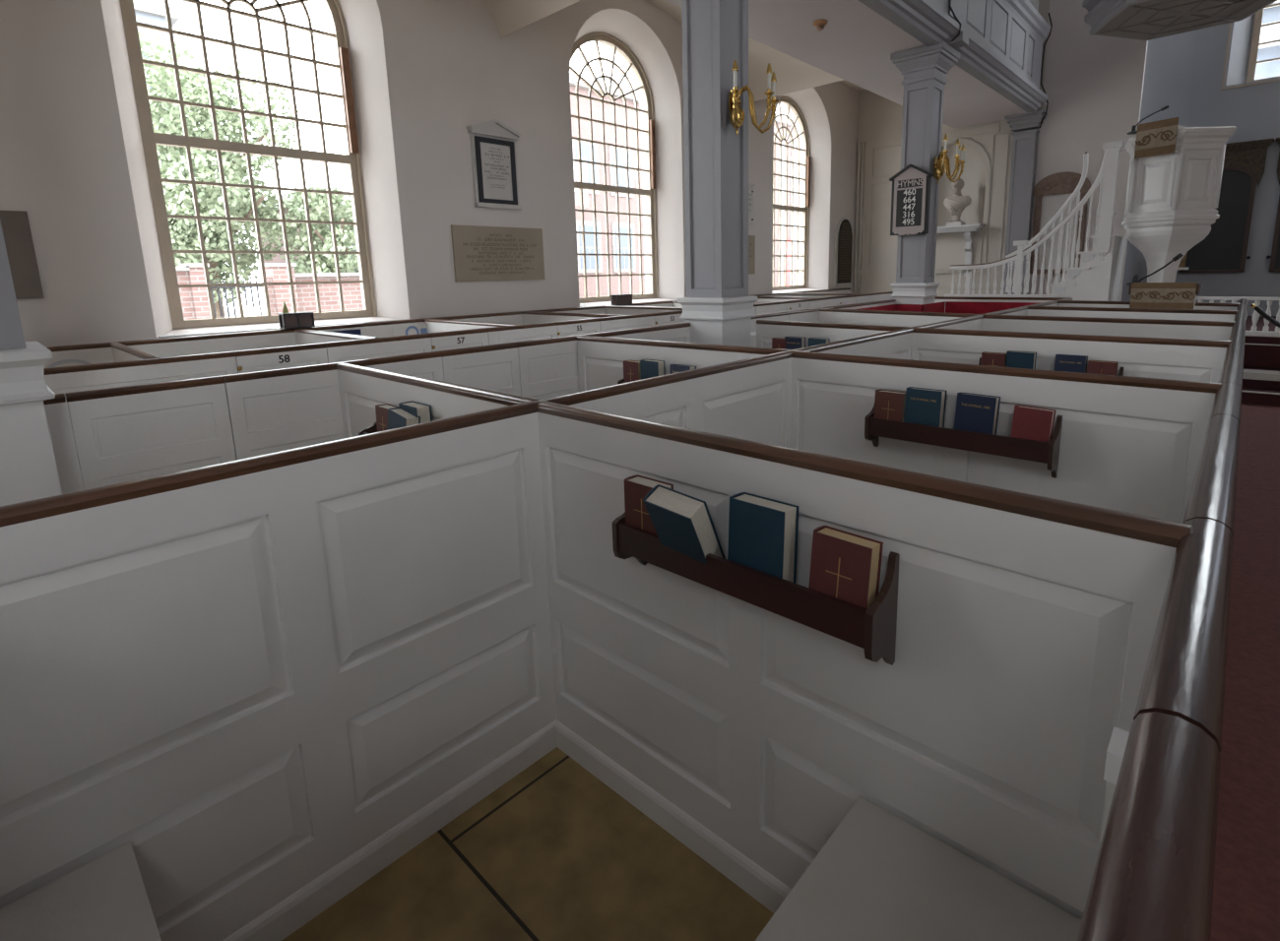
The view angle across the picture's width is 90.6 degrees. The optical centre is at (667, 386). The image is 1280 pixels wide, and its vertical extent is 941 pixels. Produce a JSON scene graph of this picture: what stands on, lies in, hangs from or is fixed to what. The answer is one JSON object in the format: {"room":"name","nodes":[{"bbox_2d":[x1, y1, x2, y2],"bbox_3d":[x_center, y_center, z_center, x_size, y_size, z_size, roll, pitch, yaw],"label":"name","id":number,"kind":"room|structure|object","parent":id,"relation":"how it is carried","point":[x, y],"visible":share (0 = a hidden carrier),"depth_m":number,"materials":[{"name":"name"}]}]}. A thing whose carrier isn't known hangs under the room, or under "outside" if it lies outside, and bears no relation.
{"room":"house of worship","nodes":[
{"label":"house of worship","id":0,"kind":"room"},
{"bbox_2d":[0,0,859,347],"bbox_3d":[-2.322,-4.308,7.110,0.650,9.500,18.500,8,14,41],"label":"wall","id":1,"kind":"structure","parent":0,"point":[424,72],"depth_m":6.63,"materials":[{"name":"paint"}]},
{"bbox_2d":[0,210,44,299],"bbox_3d":[-4.902,-0.882,4.236,0.032,0.615,0.955,8,14,41],"label":"tablet","id":2,"kind":"object","parent":1,"relation":"attached to","point":[16,228],"visible":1,"depth_m":4.52,"materials":[{"name":"brown"}]},
{"bbox_2d":[119,0,409,338],"bbox_3d":[-3.666,-2.396,5.765,0.510,3.745,2.100,8,14,41],"label":"window","id":3,"kind":"structure","parent":1,"relation":"in","point":[150,139],"depth_m":5.90,"materials":[{"name":"beige paint"}]},
{"bbox_2d":[466,119,522,209],"bbox_3d":[-1.950,-2.543,7.234,0.100,0.965,0.660,8,14,41],"label":"tablet","id":4,"kind":"object","parent":1,"relation":"attached to","point":[492,142],"visible":1,"depth_m":7.22,"materials":[{"name":"white stone"}]},
{"bbox_2d":[450,224,544,282],"bbox_3d":[-1.956,-1.559,7.430,0.032,0.620,1.210,8,14,41],"label":"tablet","id":5,"kind":"object","parent":1,"relation":"attached to","point":[480,253],"visible":1,"depth_m":7.38,"materials":[{"name":"brown stone"}]},
{"bbox_2d":[569,31,677,307],"bbox_3d":[-0.664,-3.053,9.025,0.510,3.745,2.100,8,14,41],"label":"window","id":6,"kind":"structure","parent":1,"relation":"in","point":[617,44],"depth_m":9.23,"materials":[{"name":"beige paint"}]},
{"bbox_2d":[748,235,755,274],"bbox_3d":[1.275,-2.281,10.937,0.032,0.670,0.795,8,14,41],"label":"tablet","id":7,"kind":"object","parent":1,"relation":"attached to","point":[751,238],"visible":0.16,"depth_m":11.14,"materials":[{"name":"brown"}]},
{"bbox_2d":[772,95,820,293],"bbox_3d":[2.465,-3.737,12.423,0.510,3.745,2.100,8,14,41],"label":"window","id":8,"kind":"structure","parent":1,"relation":"in","point":[790,102],"depth_m":12.79,"materials":[{"name":"beige paint"}]},
{"bbox_2d":[833,216,853,287],"bbox_3d":[3.834,-2.913,13.693,0.047,1.480,0.800,8,14,41],"label":"tablet","id":9,"kind":"object","parent":1,"relation":"attached to","point":[844,235],"visible":1,"depth_m":13.63,"materials":[{"name":"brown stone"}]},
{"bbox_2d":[281,747,773,940],"bbox_3d":[4.597,1.056,3.538,15.550,0.100,21.000,8,14,41],"label":"floor","id":10,"kind":"structure","parent":0,"point":[553,853],"depth_m":1.81,"materials":[{"name":"tile"}]},
{"bbox_2d":[0,220,62,507],"bbox_3d":[-2.507,-0.791,2.066,0.640,4.376,0.640,8,14,41],"label":"column","id":11,"kind":"structure","parent":10,"relation":"on","point":[28,465],"depth_m":2.19,"materials":[{"name":"grey paint"}]},
{"bbox_2d":[0,841,161,940],"bbox_3d":[-0.897,1.343,0.952,1.118,0.500,0.361,8,14,41],"label":"bench","id":12,"kind":"object","parent":10,"relation":"on","point":[104,899],"visible":1,"depth_m":1.26,"materials":[{"name":"beige paint"}]},
{"bbox_2d":[110,341,159,362],"bbox_3d":[-3.574,0.384,4.358,1.600,1.300,0.072,8,14,41],"label":"wall","id":13,"kind":"structure","parent":10,"relation":"on","point":[120,352],"depth_m":4.32,"materials":[{"name":"white paint"}]},
{"bbox_2d":[294,328,375,345],"bbox_3d":[-2.754,0.191,5.322,1.700,1.300,0.072,8,14,41],"label":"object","id":14,"kind":"structure","parent":10,"relation":"on","point":[302,336],"depth_m":5.34,"materials":[{"name":"white paint"}]},
{"bbox_2d":[43,322,690,494],"bbox_3d":[-1.133,0.389,4.021,0.072,1.300,3.960,8,14,41],"label":"pew","id":15,"kind":"object","parent":10,"relation":"on","point":[122,434],"visible":0.38,"depth_m":2.97,"materials":[{"name":"white paint"}]},
{"bbox_2d":[43,287,850,368],"bbox_3d":[-0.480,-0.547,9.125,0.205,1.300,13.603,8,14,41],"label":"pew","id":16,"kind":"object","parent":10,"relation":"on","point":[100,352],"visible":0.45,"depth_m":5.46,"materials":[{"name":"white paint"}]},
{"bbox_2d":[278,312,315,328],"bbox_3d":[-3.364,-0.602,5.739,0.120,0.137,0.250,8,14,41],"label":"floodlight","id":17,"kind":"object","parent":16,"relation":"on","point":[295,320],"visible":1,"depth_m":5.69,"materials":[{"name":"grey metal"}]},
{"bbox_2d":[392,323,428,336],"bbox_3d":[-2.656,-0.473,6.624,0.009,0.340,0.420,8,14,41],"label":"sign","id":18,"kind":"object","parent":16,"relation":"attached to","point":[414,329],"visible":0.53,"depth_m":6.57,"materials":[{"name":"white paper"}]},
{"bbox_2d":[43,291,894,489],"bbox_3d":[0.336,-0.255,7.403,0.086,1.300,12.500,8,14,41],"label":"pew","id":19,"kind":"object","parent":10,"relation":"on","point":[96,376],"visible":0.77,"depth_m":4.41,"materials":[{"name":"white paint"}]},
{"bbox_2d":[424,318,520,333],"bbox_3d":[-1.926,-0.001,6.280,1.780,1.300,0.072,8,14,41],"label":"wall","id":20,"kind":"structure","parent":10,"relation":"on","point":[432,325],"depth_m":6.31,"materials":[{"name":"white paint"}]},
{"bbox_2d":[0,297,1072,940],"bbox_3d":[1.667,0.239,4.491,0.118,1.300,9.902,8,14,42],"label":"wall","id":21,"kind":"structure","parent":10,"relation":"on","point":[272,677],"depth_m":1.64,"materials":[{"name":"white paint"}]},
{"bbox_2d":[522,311,624,324],"bbox_3d":[-1.075,-0.189,7.218,1.800,1.300,0.072,8,14,41],"label":"wall","id":22,"kind":"structure","parent":10,"relation":"on","point":[529,317],"depth_m":7.28,"materials":[{"name":"white paint"}]},
{"bbox_2d":[604,305,682,315],"bbox_3d":[-0.177,-0.386,8.194,1.800,1.300,0.072,8,14,41],"label":"wall","id":23,"kind":"structure","parent":10,"relation":"on","point":[608,309],"depth_m":8.27,"materials":[{"name":"white paint"}]},
{"bbox_2d":[576,335,791,391],"bbox_3d":[0.033,0.361,4.028,1.666,1.300,0.072,7,13,39],"label":"wall","id":24,"kind":"structure","parent":10,"relation":"on","point":[601,359],"depth_m":4.08,"materials":[{"name":"white paint"}]},
{"bbox_3d":[0.019,0.036,3.852,0.802,0.258,0.123,8,14,41],"label":"rack","id":25,"kind":"object","parent":24,"relation":"attached to","visible":0},
{"bbox_2d":[623,360,640,382],"bbox_3d":[-0.217,-0.066,4.035,0.139,0.196,0.057,8,14,41],"label":"book","id":26,"kind":"object","parent":25,"relation":"on","point":[631,368],"visible":0.66,"depth_m":4.00,"materials":[{"name":"red fabric"}]},
{"bbox_2d":[640,359,665,380],"bbox_3d":[-0.093,-0.053,3.928,0.158,0.223,0.062,8,14,41],"label":"book","id":27,"kind":"object","parent":25,"relation":"on","point":[649,368],"visible":0.49,"depth_m":3.89,"materials":[{"name":"blue paper"}]},
{"bbox_2d":[677,0,757,346],"bbox_3d":[0.408,-1.428,5.232,0.640,4.376,0.640,8,14,41],"label":"column","id":28,"kind":"structure","parent":10,"relation":"on","point":[718,306],"depth_m":5.06,"materials":[{"name":"grey paint"}]},
{"bbox_2d":[728,60,778,135],"bbox_3d":[0.624,-2.208,4.861,0.589,0.512,0.289,-10,13,-39],"label":"brass sconce","id":29,"kind":"object","parent":28,"relation":"attached to","point":[736,114],"visible":1,"depth_m":4.88,"materials":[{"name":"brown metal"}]},
{"bbox_2d":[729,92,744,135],"bbox_3d":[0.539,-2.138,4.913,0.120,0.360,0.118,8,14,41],"label":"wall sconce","id":30,"kind":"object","parent":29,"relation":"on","point":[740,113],"depth_m":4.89,"materials":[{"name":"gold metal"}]},
{"bbox_2d":[857,0,1050,112],"bbox_3d":[0.368,-4.468,4.272,0.370,2.000,18.020,8,14,41],"label":"gallery","id":31,"kind":"object","parent":28,"relation":"on","point":[999,42],"visible":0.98,"depth_m":8.79,"materials":[{"name":"grey paint"}]},
{"bbox_2d":[336,362,1191,920],"bbox_3d":[-0.411,0.689,2.262,3.414,1.300,0.072,8,14,41],"label":"wall","id":32,"kind":"structure","parent":10,"relation":"on","point":[746,733],"depth_m":1.48,"materials":[{"name":"white paint"}]},
{"bbox_2d":[358,421,377,436],"bbox_3d":[-1.070,0.274,2.670,0.802,0.258,0.123,8,14,41],"label":"rack","id":33,"kind":"object","parent":32,"relation":"attached to","point":[372,428],"visible":0.09,"depth_m":2.91,"materials":[{"name":"brown wood"}]},
{"bbox_2d":[375,403,398,432],"bbox_3d":[-1.226,0.183,2.786,0.139,0.198,0.063,8,14,41],"label":"book","id":34,"kind":"object","parent":33,"relation":"on","point":[381,411],"visible":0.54,"depth_m":2.77,"materials":[{"name":"red paper"}]},
{"bbox_2d":[387,407,420,430],"bbox_3d":[-1.107,0.216,2.646,0.188,0.246,0.077,8,14,41],"label":"book","id":35,"kind":"object","parent":33,"relation":"on","point":[398,417],"visible":0.34,"depth_m":2.60,"materials":[{"name":"blue paper"}]},
{"bbox_2d":[398,400,431,424],"bbox_3d":[-1.064,0.184,2.681,0.158,0.223,0.062,8,14,41],"label":"book","id":36,"kind":"object","parent":33,"relation":"in","point":[416,409],"visible":0.34,"depth_m":2.63,"materials":[{"name":"paper"}]},
{"bbox_2d":[611,512,899,665],"bbox_3d":[0.169,0.445,1.563,0.761,0.258,0.123,8,14,41],"label":"rack","id":37,"kind":"object","parent":32,"relation":"attached to","point":[872,629],"visible":0.86,"depth_m":1.40,"materials":[{"name":"brown wood"}]},
{"bbox_2d":[623,474,673,534],"bbox_3d":[-0.052,0.355,1.736,0.139,0.196,0.057,8,14,41],"label":"book","id":38,"kind":"object","parent":37,"relation":"on","point":[636,487],"visible":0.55,"depth_m":1.72,"materials":[{"name":"red paper"}]},
{"bbox_2d":[642,484,725,565],"bbox_3d":[0.044,0.366,1.593,0.172,0.237,0.156,8,14,41],"label":"book","id":39,"kind":"object","parent":37,"relation":"on","point":[682,523],"visible":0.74,"depth_m":1.54,"materials":[{"name":"teal fabric"}]},
{"bbox_2d":[727,492,799,583],"bbox_3d":[0.222,0.380,1.498,0.158,0.226,0.074,8,14,41],"label":"book","id":40,"kind":"object","parent":37,"relation":"on","point":[762,531],"visible":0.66,"depth_m":1.46,"materials":[{"name":"teal fabric"}]},
{"bbox_2d":[808,525,883,608],"bbox_3d":[0.377,0.417,1.362,0.142,0.202,0.073,8,14,41],"label":"book","id":41,"kind":"object","parent":37,"relation":"on","point":[846,566],"visible":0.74,"depth_m":1.33,"materials":[{"name":"red paper"}]},
{"bbox_2d":[778,293,863,297],"bbox_3d":[2.771,-1.031,11.395,1.800,1.300,0.072,8,14,41],"label":"wall","id":42,"kind":"structure","parent":10,"relation":"on","point":[780,294],"depth_m":11.36,"materials":[{"name":"white paint"}]},
{"bbox_2d":[750,299,895,347],"bbox_3d":[1.767,-0.251,7.200,0.072,1.300,3.920,8,14,41],"label":"pew","id":43,"kind":"object","parent":10,"relation":"on","point":[811,315],"visible":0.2,"depth_m":6.69,"materials":[{"name":"white paint"}]},
{"bbox_2d":[859,301,1041,314],"bbox_3d":[3.175,-0.570,8.125,3.403,0.935,1.230,-4,11,-15],"label":"lining","id":44,"kind":"object","parent":43,"relation":"attached to","point":[966,307],"visible":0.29,"depth_m":8.49,"materials":[{"name":"fabric"}]},
{"bbox_2d":[756,320,909,348],"bbox_3d":[1.266,0.139,5.101,0.072,1.300,1.373,-11,14,-42],"label":"wall","id":45,"kind":"structure","parent":10,"relation":"on","point":[766,330],"depth_m":5.07,"materials":[{"name":"white paint"}]},
{"bbox_2d":[819,308,979,327],"bbox_3d":[2.228,-0.111,6.364,0.072,1.300,1.759,-9,13,-37],"label":"wall","id":46,"kind":"structure","parent":10,"relation":"on","point":[910,319],"depth_m":6.30,"materials":[{"name":"white paint"}]},
{"bbox_2d":[755,796,1081,940],"bbox_3d":[0.396,1.288,1.093,0.504,0.500,0.744,8,14,41],"label":"bench","id":47,"kind":"object","parent":10,"relation":"on","point":[878,876],"visible":1,"depth_m":1.24,"materials":[{"name":"beige paint"}]},
{"bbox_2d":[890,40,959,304],"bbox_3d":[3.316,-2.065,8.390,0.640,4.376,0.640,8,14,41],"label":"column","id":48,"kind":"structure","parent":10,"relation":"on","point":[924,68],"depth_m":8.08,"materials":[{"name":"grey paint"}]},
{"bbox_2d":[889,163,933,235],"bbox_3d":[3.127,-2.406,8.155,0.540,0.890,0.085,8,14,41],"label":"hymn board","id":49,"kind":"object","parent":48,"relation":"attached to","point":[911,186],"visible":1,"depth_m":8.13,"materials":[{"name":"black paint"}]},
{"bbox_2d":[933,133,965,184],"bbox_3d":[3.599,-2.884,8.005,0.488,0.592,0.332,-4,11,-15],"label":"brass sconce","id":50,"kind":"object","parent":48,"relation":"attached to","point":[938,168],"visible":1,"depth_m":8.02,"materials":[{"name":"gold metal"}]},
{"bbox_2d":[934,296,1068,313],"bbox_3d":[4.357,-0.569,8.633,1.850,1.300,0.072,8,14,42],"label":"wall","id":51,"kind":"structure","parent":10,"relation":"on","point":[936,298],"depth_m":8.46,"materials":[{"name":"white paint"}]},
{"bbox_2d":[790,350,1221,523],"bbox_3d":[1.306,0.539,2.874,1.707,1.300,0.072,8,14,42],"label":"wall","id":52,"kind":"structure","parent":10,"relation":"on","point":[1132,445],"depth_m":2.55,"materials":[{"name":"white paint"}]},
{"bbox_2d":[864,404,1062,478],"bbox_3d":[1.244,0.209,2.736,0.765,0.258,0.123,8,14,41],"label":"rack","id":53,"kind":"object","parent":52,"relation":"attached to","point":[1048,453],"visible":0.92,"depth_m":2.64,"materials":[{"name":"brown wood"}]},
{"bbox_2d":[873,389,905,422],"bbox_3d":[1.024,0.119,2.911,0.139,0.198,0.063,8,14,41],"label":"book","id":54,"kind":"object","parent":53,"relation":"on","point":[888,405],"visible":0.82,"depth_m":2.88,"materials":[{"name":"brown fabric"}]},
{"bbox_2d":[903,386,946,427],"bbox_3d":[1.141,0.122,2.814,0.158,0.227,0.077,8,14,41],"label":"book","id":55,"kind":"object","parent":53,"relation":"on","point":[926,407],"visible":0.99,"depth_m":2.78,"materials":[{"name":"teal fabric"}]},
{"bbox_2d":[953,392,1000,435],"bbox_3d":[1.302,0.146,2.674,0.162,0.230,0.081,8,14,41],"label":"book","id":56,"kind":"object","parent":53,"relation":"on","point":[975,413],"visible":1,"depth_m":2.64,"materials":[{"name":"blue paper"}]},
{"bbox_2d":[1010,404,1055,442],"bbox_3d":[1.456,0.182,2.531,0.146,0.204,0.070,8,14,41],"label":"book","id":57,"kind":"object","parent":53,"relation":"on","point":[1028,422],"visible":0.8,"depth_m":2.50,"materials":[{"name":"red paper"}]},
{"bbox_2d":[911,327,1231,383],"bbox_3d":[2.362,0.313,3.996,1.675,1.300,0.072,8,14,42],"label":"wall","id":58,"kind":"structure","parent":10,"relation":"on","point":[1197,360],"depth_m":3.72,"materials":[{"name":"white paint"}]},
{"bbox_2d":[978,357,1123,376],"bbox_3d":[2.297,-0.018,3.862,0.769,0.258,0.123,8,14,41],"label":"rack","id":59,"kind":"object","parent":58,"relation":"attached to","point":[980,362],"visible":0.14,"depth_m":3.62,"materials":[{"name":"brown wood"}]},
{"bbox_2d":[980,351,1006,367],"bbox_3d":[2.077,-0.118,4.032,0.139,0.196,0.057,8,14,41],"label":"book","id":60,"kind":"object","parent":59,"relation":"on","point":[988,358],"visible":0.4,"depth_m":4.00,"materials":[{"name":"red fabric"}]},
{"bbox_2d":[1005,350,1036,369],"bbox_3d":[2.192,-0.106,3.933,0.158,0.223,0.062,8,14,41],"label":"book","id":61,"kind":"object","parent":59,"relation":"on","point":[1014,358],"visible":0.34,"depth_m":3.90,"materials":[{"name":"teal fabric"}]},
{"bbox_2d":[1053,354,1087,373],"bbox_3d":[2.395,-0.077,3.767,0.158,0.228,0.085,8,14,41],"label":"book","id":62,"kind":"object","parent":59,"relation":"on","point":[1063,362],"visible":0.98,"depth_m":3.73,"materials":[{"name":"blue fabric"}]},
{"bbox_2d":[1087,360,1118,375],"bbox_3d":[2.504,-0.049,3.652,0.139,0.196,0.057,8,14,41],"label":"book","id":63,"kind":"object","parent":59,"relation":"on","point":[1094,366],"visible":0.29,"depth_m":3.62,"materials":[{"name":"red paper"}]},
{"bbox_2d":[981,314,1235,340],"bbox_3d":[3.349,0.101,5.045,0.072,1.300,1.646,-11,14,-43],"label":"wall","id":64,"kind":"structure","parent":10,"relation":"on","point":[1117,327],"depth_m":4.84,"materials":[{"name":"white paint"}]},
{"bbox_2d":[1026,306,1238,321],"bbox_3d":[4.271,-0.097,6.024,0.072,1.300,1.623,-10,13,-41],"label":"wall","id":65,"kind":"structure","parent":10,"relation":"on","point":[1057,311],"depth_m":5.83,"materials":[{"name":"white paint"}]},
{"bbox_2d":[1057,300,1239,310],"bbox_3d":[5.105,-0.276,6.911,0.072,1.300,1.602,-10,13,-39],"label":"wall","id":66,"kind":"structure","parent":10,"relation":"on","point":[1066,303],"depth_m":6.94,"materials":[{"name":"white paint"}]},
{"bbox_2d":[1076,298,1247,940],"bbox_3d":[2.867,0.427,3.300,0.088,1.300,10.316,8,14,41],"label":"pew","id":67,"kind":"object","parent":10,"relation":"on","point":[1153,878],"visible":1,"depth_m":0.57,"materials":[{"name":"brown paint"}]},
{"bbox_2d":[1128,282,1201,309],"bbox_3d":[4.997,-0.293,6.457,0.540,1.500,0.400,8,14,41],"label":"desk","id":68,"kind":"object","parent":10,"relation":"on","point":[1198,285],"visible":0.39,"depth_m":6.19,"materials":[{"name":"white paint"}]},
{"bbox_2d":[1129,282,1196,309],"bbox_3d":[4.832,-0.888,6.180,0.508,0.253,0.020,8,14,41],"label":"lectern cloth","id":69,"kind":"object","parent":68,"relation":"attached to","point":[1157,295],"visible":1,"depth_m":6.17,"materials":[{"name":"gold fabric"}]},
{"bbox_2d":[1210,402,1279,940],"bbox_3d":[3.052,1.457,1.194,3.155,0.012,15.000,8,14,41],"label":"carpet","id":70,"kind":"structure","parent":10,"relation":"on","point":[1246,907],"depth_m":2.43,"materials":[{"name":"red carpet"}]},
{"bbox_2d":[1241,343,1279,406],"bbox_3d":[8.280,-0.052,7.128,2.770,0.640,1.115,8,14,41],"label":"steps","id":71,"kind":"structure","parent":10,"relation":"on","point":[1261,361],"depth_m":7.86,"materials":[{"name":"red carpet"}]},
{"bbox_2d":[481,0,865,102],"bbox_3d":[-1.350,-4.331,6.211,1.980,1.060,18.500,8,14,41],"label":"ceiling","id":72,"kind":"structure","parent":0,"point":[793,75],"depth_m":9.25,"materials":[{"name":"paint"}]},
{"bbox_2d":[664,0,1026,127],"bbox_3d":[-0.087,-3.637,5.188,1.390,0.001,18.500,8,14,41],"label":"ceiling","id":73,"kind":"structure","parent":0,"point":[856,44],"depth_m":7.72,"materials":[{"name":"paint"}]},
{"bbox_2d":[853,0,1049,296],"bbox_3d":[5.577,-5.487,12.641,3.500,9.500,0.480,8,14,41],"label":"wall","id":74,"kind":"structure","parent":0,"point":[880,118],"depth_m":12.86,"materials":[{"name":"white paint"}]},
{"bbox_2d":[852,122,1009,293],"bbox_3d":[5.255,-2.951,13.050,3.000,4.380,0.100,8,14,41],"label":"trim","id":75,"kind":"structure","parent":74,"relation":"attached to","point":[858,272],"depth_m":13.64,"materials":[{"name":"white wood"}]},
{"bbox_2d":[936,223,985,276],"bbox_3d":[5.712,-2.731,12.842,1.360,1.000,0.825,8,14,41],"label":"niche shelf","id":76,"kind":"object","parent":74,"relation":"attached to","point":[968,229],"visible":0.53,"depth_m":12.39,"materials":[{"name":"white paint"}]},
{"bbox_2d":[943,178,971,225],"bbox_3d":[5.715,-3.645,12.478,0.511,0.924,0.309,8,14,41],"label":"bust","id":77,"kind":"object","parent":76,"relation":"on","point":[956,204],"visible":0.98,"depth_m":12.39,"materials":[{"name":"white stone"}]},
{"bbox_2d":[941,137,990,224],"bbox_3d":[5.623,-4.039,12.540,1.450,1.685,0.030,8,14,41],"label":"trim","id":78,"kind":"structure","parent":74,"relation":"attached to","point":[977,145],"depth_m":12.13,"materials":[{"name":"white wood"}]},
{"bbox_2d":[1003,109,1048,294],"bbox_3d":[6.510,-2.754,11.769,0.630,4.390,0.320,8,14,41],"label":"pilaster","id":79,"kind":"object","parent":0,"point":[1025,126],"visible":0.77,"depth_m":11.56,"materials":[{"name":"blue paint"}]},
{"bbox_2d":[1026,0,1148,301],"bbox_3d":[7.286,-5.206,10.863,1.450,9.500,0.100,8,14,41],"label":"wall pier","id":80,"kind":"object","parent":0,"point":[1093,85],"visible":0.4,"depth_m":10.90,"materials":[{"name":"paint"}]},
{"bbox_2d":[1029,171,1090,274],"bbox_3d":[7.046,-2.937,11.390,0.920,1.780,0.120,8,14,41],"label":"monument","id":81,"kind":"object","parent":80,"relation":"attached to","point":[1046,208],"visible":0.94,"depth_m":11.40,"materials":[{"name":"brown stone"}]},
{"bbox_2d":[1120,29,1198,301],"bbox_3d":[8.438,-5.294,11.206,2.079,9.500,0.706,-8,12,-32],"label":"wall","id":82,"kind":"structure","parent":0,"point":[1170,60],"depth_m":11.61,"materials":[{"name":"paint"}]},
{"bbox_2d":[1175,12,1279,316],"bbox_3d":[11.338,-5.172,10.162,4.500,9.500,0.500,8,14,41],"label":"wall","id":83,"kind":"structure","parent":0,"point":[1254,110],"depth_m":11.15,"materials":[{"name":"paint"}]},
{"bbox_2d":[1179,137,1274,272],"bbox_3d":[9.928,-3.187,11.379,1.200,2.235,0.200,8,14,41],"label":"panel","id":84,"kind":"object","parent":83,"relation":"attached to","point":[1224,249],"visible":0.5,"depth_m":11.28,"materials":[{"name":"black wood"}]},
{"bbox_2d":[1220,22,1279,90],"bbox_3d":[10.983,-6.423,9.873,3.260,2.720,0.030,8,14,41],"label":"trim","id":85,"kind":"structure","parent":83,"relation":"attached to","point":[1230,25],"depth_m":11.04,"materials":[{"name":"beige paint"}]},
{"bbox_2d":[1246,2,1279,82],"bbox_3d":[11.158,-7.089,9.966,2.630,3.870,0.105,8,14,41],"label":"window","id":86,"kind":"structure","parent":83,"relation":"in","point":[1257,26],"depth_m":10.99,"materials":[{"name":"beige paint"}]},
{"bbox_2d":[1266,137,1279,271],"bbox_3d":[10.833,-3.062,10.571,1.200,2.235,0.200,8,14,41],"label":"panel","id":87,"kind":"object","parent":83,"relation":"attached to","point":[1274,266],"visible":1,"depth_m":10.96,"materials":[{"name":"black wood"}]},
{"bbox_2d":[1244,316,1279,344],"bbox_3d":[9.232,-0.596,9.794,9.400,0.720,4.200,8,14,41],"label":"floor","id":88,"kind":"structure","parent":0,"point":[1260,323],"depth_m":8.36,"materials":[{"name":"red carpet"}]},
{"bbox_2d":[1195,296,1279,336],"bbox_3d":[8.448,-0.834,7.747,3.100,0.510,0.100,8,14,41],"label":"altar rail","id":89,"kind":"object","parent":88,"relation":"on","point":[1264,333],"visible":0.36,"depth_m":8.32,"materials":[{"name":"white paint"}]},
{"label":"ceiling","id":90,"kind":"structure","parent":0,"visible":0},
{"bbox_2d":[1082,0,1277,41],"bbox_3d":[6.625,-7.059,7.731,2.340,4.611,2.026,8,14,41],"label":"sounding board","id":91,"kind":"object","parent":90,"relation":"hanging from","point":[1135,20],"visible":1,"depth_m":8.27,"materials":[{"name":"grey"}]},
{"bbox_3d":[5.763,-0.453,9.444,3.944,0.720,1.000,8,14,41],"label":"floor","id":92,"kind":"structure","parent":0,"visible":0},
{"bbox_2d":[944,140,1126,301],"bbox_3d":[5.634,-2.212,9.715,2.241,2.651,1.190,8,14,41],"label":"stair","id":93,"kind":"structure","parent":92,"relation":"on","point":[1098,277],"depth_m":9.03,"materials":[{"name":"white paint"}]},
{"bbox_2d":[1121,125,1236,282],"bbox_3d":[6.839,-2.111,8.668,1.191,2.770,1.237,8,14,41],"label":"pulpit","id":94,"kind":"object","parent":92,"relation":"on","point":[1172,202],"visible":0.92,"depth_m":8.25,"materials":[{"name":"white paint"}]},
{"bbox_2d":[1134,117,1178,158],"bbox_3d":[6.305,-3.208,8.168,0.024,0.430,0.474,-7,12,-28],"label":"pulpit cloth","id":95,"kind":"object","parent":94,"relation":"hanging from","point":[1156,138],"visible":1,"depth_m":8.16,"materials":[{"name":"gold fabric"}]},
{"label":"outside","id":96,"kind":"structure","parent":0,"visible":0},
{"bbox_2d":[224,308,265,318],"bbox_3d":[-9.841,-4.561,39.062,52.700,0.200,95.000,8,14,41],"label":"ground","id":97,"kind":"structure","parent":96,"point":[231,313],"depth_m":44.54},
{"bbox_2d":[132,0,191,226],"bbox_3d":[-23.012,-7.507,22.838,6.450,11.950,9.000,8,14,41],"label":"brick building","id":98,"kind":"structure","parent":97,"relation":"on","point":[150,13],"depth_m":22.58,"materials":[{"name":"grey paint"}]},
{"bbox_2d":[137,28,300,318],"bbox_3d":[-12.057,-4.388,15.357,5.602,7.984,5.409,0,10,9],"label":"tree","id":99,"kind":"object","parent":97,"relation":"on","point":[178,197],"visible":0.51,"depth_m":14.46,"materials":[{"name":"green plant"}]},
{"bbox_2d":[175,262,363,319],"bbox_3d":[-7.017,-1.296,13.071,0.500,2.470,9.000,8,14,41],"label":"brick wall","id":100,"kind":"structure","parent":97,"relation":"on","point":[194,300],"depth_m":12.24,"materials":[{"name":"red brick"}]},
{"bbox_2d":[209,280,266,318],"bbox_3d":[-8.006,-0.968,12.000,0.060,2.050,0.980,8,14,41],"label":"iron gate","id":101,"kind":"object","parent":100,"relation":"attached to","point":[248,311],"visible":0.24,"depth_m":11.91,"materials":[{"name":"grey metal"}]},
{"bbox_2d":[230,178,359,273],"bbox_3d":[-9.043,-3.036,16.895,3.166,4.650,4.151,8,14,41],"label":"tree","id":102,"kind":"object","parent":97,"relation":"on","point":[321,232],"visible":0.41,"depth_m":15.99,"materials":[{"name":"green plant"}]},
{"bbox_2d":[259,186,356,272],"bbox_3d":[-11.625,-3.791,21.072,6.450,4.750,2.000,8,14,41],"label":"brick building","id":103,"kind":"structure","parent":97,"relation":"on","point":[277,259],"depth_m":19.96,"materials":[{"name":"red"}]},
{"bbox_2d":[569,73,645,297],"bbox_3d":[-4.093,-8.737,31.760,6.450,10.350,19.100,8,14,41],"label":"brick building","id":104,"kind":"structure","parent":97,"relation":"on","point":[583,89],"depth_m":28.73,"materials":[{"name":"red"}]},
{"bbox_2d":[773,114,797,286],"bbox_3d":[7.455,-11.709,44.233,6.450,11.250,14.600,8,14,41],"label":"brick building","id":105,"kind":"structure","parent":97,"relation":"on","point":[777,162],"depth_m":39.72,"materials":[{"name":"red"}]},
{"bbox_2d":[1254,0,1279,79],"bbox_3d":[17.571,-7.548,17.755,15.400,12.000,4.400,8,14,41],"label":"stone facade","id":106,"kind":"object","parent":97,"relation":"on","point":[1270,69],"visible":0.02,"depth_m":16.56,"materials":[{"name":"grey"}]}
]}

